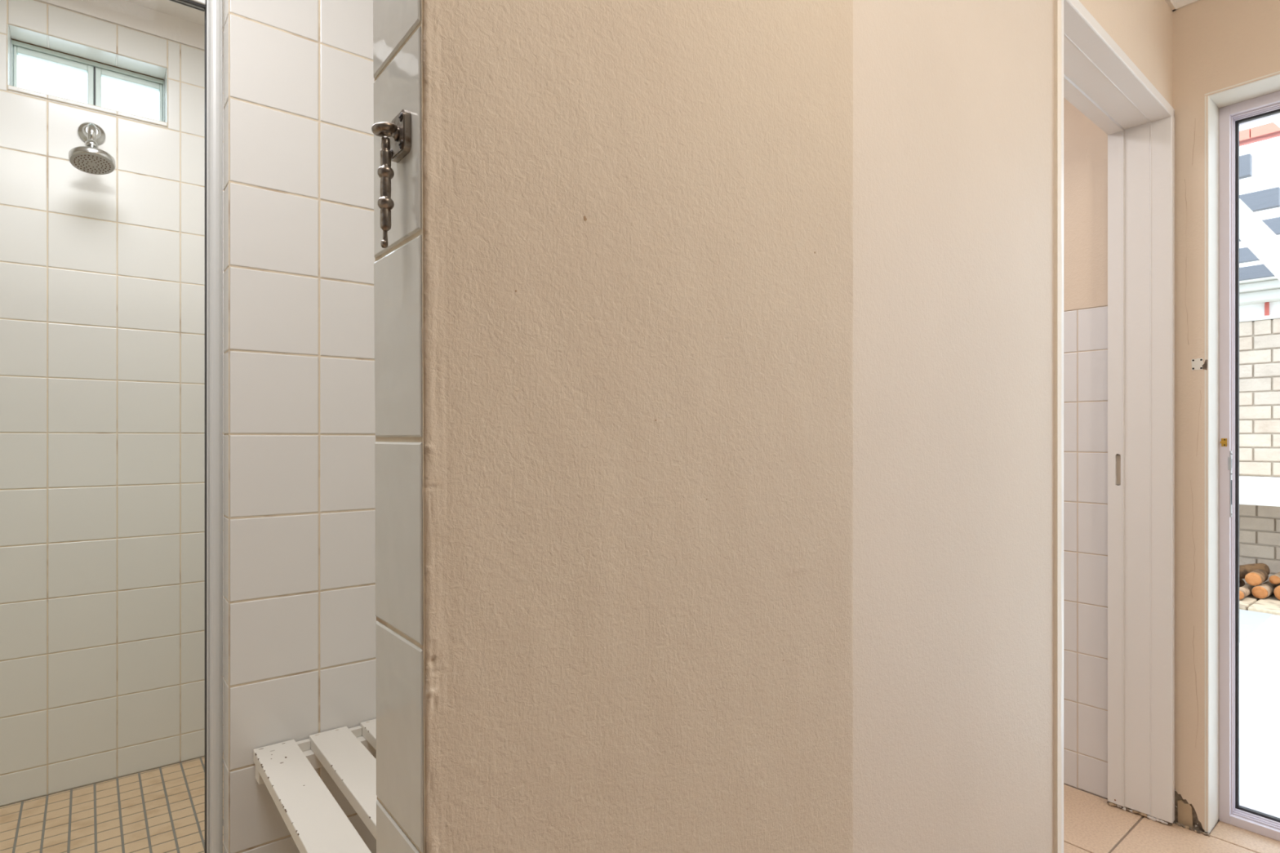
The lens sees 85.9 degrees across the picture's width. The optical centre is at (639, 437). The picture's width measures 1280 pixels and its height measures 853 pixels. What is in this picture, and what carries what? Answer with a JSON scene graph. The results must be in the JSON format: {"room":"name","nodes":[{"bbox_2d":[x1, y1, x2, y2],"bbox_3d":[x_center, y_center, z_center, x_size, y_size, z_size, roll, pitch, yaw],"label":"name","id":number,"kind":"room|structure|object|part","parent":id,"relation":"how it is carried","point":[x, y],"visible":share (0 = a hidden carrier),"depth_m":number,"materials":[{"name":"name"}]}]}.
{"room":"shower room","nodes":[
{"label":"shower room","id":0,"kind":"room"},
{"bbox_2d":[0,0,223,807],"bbox_3d":[-1.718,-0.100,1.862,2.350,2.300,0.144,0,0,-39],"label":"wall","id":1,"kind":"structure","parent":0,"point":[102,277],"depth_m":1.93,"materials":[{"name":"white tile"}]},
{"bbox_2d":[11,38,164,121],"bbox_3d":[-1.595,-1.012,2.002,0.345,0.159,0.032,0,0,-39],"label":"window","id":2,"kind":"structure","parent":1,"relation":"in","point":[95,70],"depth_m":1.99,"materials":[{"name":"white paint"}]},
{"bbox_3d":[-1.660,-1.010,1.952,0.172,0.136,0.022,0,0,-39],"label":"sash","id":3,"kind":"part","parent":2,"relation":"part of","materials":[{"name":"white glass"}]},
{"bbox_3d":[-1.527,-1.010,2.058,0.160,0.136,0.022,0,0,-39],"label":"sash","id":4,"kind":"part","parent":2,"relation":"part of","materials":[{"name":"white glass"}]},
{"bbox_2d":[68,122,115,174],"bbox_3d":[-1.480,-0.797,1.859,0.098,0.165,0.165,0,0,-39],"label":"shower","id":5,"kind":"object","parent":1,"relation":"attached to","point":[88,158],"visible":1,"depth_m":1.84,"materials":[{"name":"silver metal"}]},
{"bbox_3d":[-1.495,-0.827,1.876,0.020,0.062,0.083,0,0,-39],"label":"arm","id":6,"kind":"part","parent":5,"relation":"part of","materials":[{"name":"silver metal"}]},
{"bbox_3d":[-1.457,-0.729,1.831,0.093,0.028,0.089,0,0,-39],"label":"spray plate","id":7,"kind":"part","parent":5,"relation":"part of","materials":[{"name":"grey metal"}]},
{"bbox_2d":[0,752,223,852],"bbox_3d":[-1.024,1.010,1.076,2.150,0.083,1.960,0,0,-39],"label":"floor","id":8,"kind":"structure","parent":0,"point":[162,810],"depth_m":1.76,"materials":[{"name":"beige tile"}]},
{"bbox_2d":[124,0,223,31],"bbox_3d":[0.387,-1.310,0.484,3.910,0.120,4.970,0,0,-39],"label":"ceiling","id":9,"kind":"structure","parent":0,"point":[166,6],"depth_m":2.01,"materials":[{"name":"white paint"}]},
{"bbox_2d":[222,0,376,852],"bbox_3d":[-0.457,-0.100,1.484,0.755,2.300,0.066,0,0,-39],"label":"wall","id":10,"kind":"structure","parent":0,"point":[299,508],"depth_m":1.29,"materials":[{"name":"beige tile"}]},
{"bbox_2d":[253,718,377,852],"bbox_3d":[-0.165,0.589,1.150,0.717,0.052,0.814,0,0,-39],"label":"slatted bench","id":11,"kind":"object","parent":10,"relation":"attached to","point":[315,821],"visible":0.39,"depth_m":1.12,"materials":[{"name":"beige paint"}]},
{"bbox_2d":[373,0,1173,852],"bbox_3d":[0.616,-0.100,1.229,2.136,2.300,0.184,0,0,-39],"label":"wall","id":12,"kind":"structure","parent":0,"point":[613,279],"depth_m":0.60,"materials":[{"name":"beige paint"}]},
{"bbox_2d":[371,109,411,248],"bbox_3d":[-0.188,-0.192,0.513,0.023,0.102,0.032,0,0,-39],"label":"hook","id":13,"kind":"object","parent":12,"relation":"attached to","point":[399,130],"visible":1,"depth_m":0.51,"materials":[{"name":"silver metal"}]},
{"bbox_3d":[-0.190,-0.189,0.513,0.012,0.070,0.012,0,0,-39],"label":"stem","id":14,"kind":"part","parent":13,"relation":"part of","materials":[{"name":"silver metal"}]},
{"bbox_2d":[853,0,1053,852],"bbox_3d":[0.484,-0.100,1.137,0.737,2.300,0.110,0,0,-40],"label":"wall","id":15,"kind":"structure","parent":12,"relation":"in","point":[953,100],"depth_m":1.07,"materials":[{"name":"beige paint"}]},
{"bbox_2d":[1053,0,1174,852],"bbox_3d":[1.078,0.081,1.655,0.844,1.941,0.154,0,0,-40],"label":"door frame","id":16,"kind":"structure","parent":15,"relation":"attached to","point":[1091,71],"depth_m":1.88,"materials":[{"name":"white paint"}]},
{"bbox_2d":[1164,0,1177,10],"bbox_3d":[0.879,-1.206,1.339,1.585,0.087,0.087,0,0,-40],"label":"trim","id":17,"kind":"structure","parent":12,"relation":"attached to","point":[1172,3],"depth_m":1.85,"materials":[{"name":"white paint"}]},
{"bbox_2d":[1063,784,1256,852],"bbox_3d":[0.309,1.110,0.382,3.660,0.120,4.910,0,0,-39],"label":"floor","id":18,"kind":"structure","parent":0,"point":[1091,824],"depth_m":1.82,"materials":[{"name":"brown tile"}]},
{"bbox_2d":[1063,0,1279,836],"bbox_3d":[1.813,-0.045,1.621,0.264,2.410,4.660,0,0,-39],"label":"wall","id":19,"kind":"structure","parent":0,"point":[1226,52],"depth_m":1.87,"materials":[{"name":"beige paint"}]},
{"bbox_2d":[1172,0,1200,11],"bbox_3d":[2.280,-1.206,0.778,0.087,0.087,2.760,0,0,-39],"label":"ceiling","id":20,"kind":"structure","parent":19,"relation":"attached to","point":[1180,3],"depth_m":1.85,"materials":[{"name":"white paint"}]},
{"bbox_2d":[1208,820,1279,852],"bbox_3d":[2.140,1.110,1.191,0.210,0.120,1.780,0,0,-39],"label":"sill","id":21,"kind":"structure","parent":19,"relation":"attached to","point":[1255,842],"depth_m":1.80,"materials":[{"name":"brown tile"}]},
{"bbox_2d":[1218,90,1279,841],"bbox_3d":[2.182,0.073,1.225,0.114,1.953,1.776,0,0,-39],"label":"door","id":22,"kind":"structure","parent":19,"relation":"in","point":[1232,812],"depth_m":1.88,"materials":[{"name":"white"}]},
{"label":"outside","id":23,"kind":"structure","parent":0,"visible":0},
{"bbox_2d":[1239,608,1272,643],"bbox_3d":[1.422,1.079,6.170,1.340,0.004,6.155,0,0,-39],"label":"paving","id":24,"kind":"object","parent":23,"point":[1249,620],"visible":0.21,"depth_m":4.05,"materials":[{"name":"white concrete"}]},
{"bbox_3d":[-1.074,-0.100,-0.695,0.155,2.300,4.660,0,0,-39],"label":"wall","id":25,"kind":"structure","parent":0,"visible":0},
{"bbox_2d":[168,0,222,852],"bbox_3d":[-1.320,-0.172,0.843,1.393,2.281,0.033,0,0,-39],"label":"shower frame","id":26,"kind":"object","parent":25,"relation":"attached to","point":[213,9],"visible":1,"depth_m":1.26,"materials":[{"name":"silver metal"}]},
{"bbox_3d":[-1.332,-0.805,0.836,1.366,0.038,0.030,0,0,-39],"label":"rail","id":27,"kind":"part","parent":26,"relation":"part of","materials":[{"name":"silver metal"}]},
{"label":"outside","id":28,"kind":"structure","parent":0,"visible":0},
{"bbox_2d":[1239,614,1279,815],"bbox_3d":[2.870,1.190,2.943,3.120,0.220,13.000,0,0,-39],"label":"courtyard","id":29,"kind":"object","parent":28,"point":[1260,651],"depth_m":2.65,"materials":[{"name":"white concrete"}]},
{"bbox_2d":[1239,115,1279,280],"bbox_3d":[3.883,-0.370,4.461,4.560,2.960,5.100,0,0,-39],"label":"pergola","id":30,"kind":"object","parent":29,"relation":"on","point":[1261,240],"visible":0.16,"depth_m":3.53,"materials":[{"name":"grey paint"}]},
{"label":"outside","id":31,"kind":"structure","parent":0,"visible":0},
{"bbox_3d":[9.062,1.206,9.192,14.360,0.189,15.000,0,0,-39],"label":"garden","id":32,"kind":"object","parent":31,"visible":0},
{"bbox_2d":[1239,578,1244,586],"bbox_3d":[4.107,1.030,4.768,0.349,0.074,0.075,0,0,-39],"label":"log","id":33,"kind":"object","parent":32,"relation":"on","point":[1242,583],"visible":0.03,"depth_m":4.81,"materials":[{"name":"brown wood"}]},
{"bbox_2d":[1239,563,1270,578],"bbox_3d":[4.217,0.935,4.803,0.310,0.110,0.095,0,0,-8],"label":"log","id":34,"kind":"object","parent":33,"relation":"on","point":[1246,569],"visible":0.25,"depth_m":4.77,"materials":[{"name":"brown wood"}]},
{"bbox_2d":[1239,583,1254,599],"bbox_3d":[4.064,1.035,4.630,0.349,0.068,0.069,0,0,-39],"label":"log","id":35,"kind":"object","parent":32,"relation":"on","point":[1246,590],"visible":0.54,"depth_m":4.57,"materials":[{"name":"brown wood"}]},
{"bbox_2d":[1239,583,1279,615],"bbox_3d":[4.280,1.088,4.709,1.130,0.044,5.990,0,0,-39],"label":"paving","id":36,"kind":"structure","parent":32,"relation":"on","point":[1271,604],"depth_m":4.41,"materials":[{"name":"beige stone"}]},
{"bbox_2d":[1239,475,1279,583],"bbox_3d":[4.155,0.674,5.000,0.740,0.792,5.800,0,0,-39],"label":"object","id":37,"kind":"structure","parent":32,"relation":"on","point":[1259,496],"depth_m":4.94,"materials":[{"name":"beige brick"}]},
{"bbox_2d":[1239,314,1279,476],"bbox_3d":[4.350,-0.293,5.156,0.260,1.138,5.840,0,0,-39],"label":"brick wall","id":38,"kind":"structure","parent":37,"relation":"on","point":[1259,336],"depth_m":4.90,"materials":[{"name":"beige brick"}]},
{"bbox_2d":[1239,122,1279,318],"bbox_3d":[9.387,-2.220,11.376,11.120,6.660,18.000,0,0,-39],"label":"house","id":39,"kind":"structure","parent":32,"relation":"on","point":[1258,297],"depth_m":10.56,"materials":[{"name":"white paint"}]},
{"bbox_2d":[1251,580,1279,599],"bbox_3d":[4.263,1.024,4.670,0.409,0.087,0.086,0,0,-36],"label":"log","id":40,"kind":"object","parent":32,"relation":"on","point":[1265,589],"visible":0.86,"depth_m":4.56,"materials":[{"name":"brown wood"}]},
{"bbox_2d":[1244,568,1268,586],"bbox_3d":[4.159,0.943,4.640,0.210,0.091,0.092,0,0,-39],"label":"log","id":41,"kind":"object","parent":40,"relation":"on","point":[1258,576],"visible":1,"depth_m":4.58,"materials":[{"name":"brown wood"}]},
{"bbox_2d":[1273,585,1279,599],"bbox_3d":[4.359,1.014,4.598,0.409,0.108,0.107,0,0,-35],"label":"log","id":42,"kind":"object","parent":32,"relation":"on","point":[1277,590],"visible":1,"depth_m":4.51,"materials":[{"name":"brown wood"}]},
{"bbox_2d":[1268,571,1279,584],"bbox_3d":[4.330,0.942,4.651,0.310,0.062,0.063,0,0,-36],"label":"log","id":43,"kind":"object","parent":42,"relation":"on","point":[1274,579],"visible":1,"depth_m":4.56,"materials":[{"name":"brown wood"}]}
]}

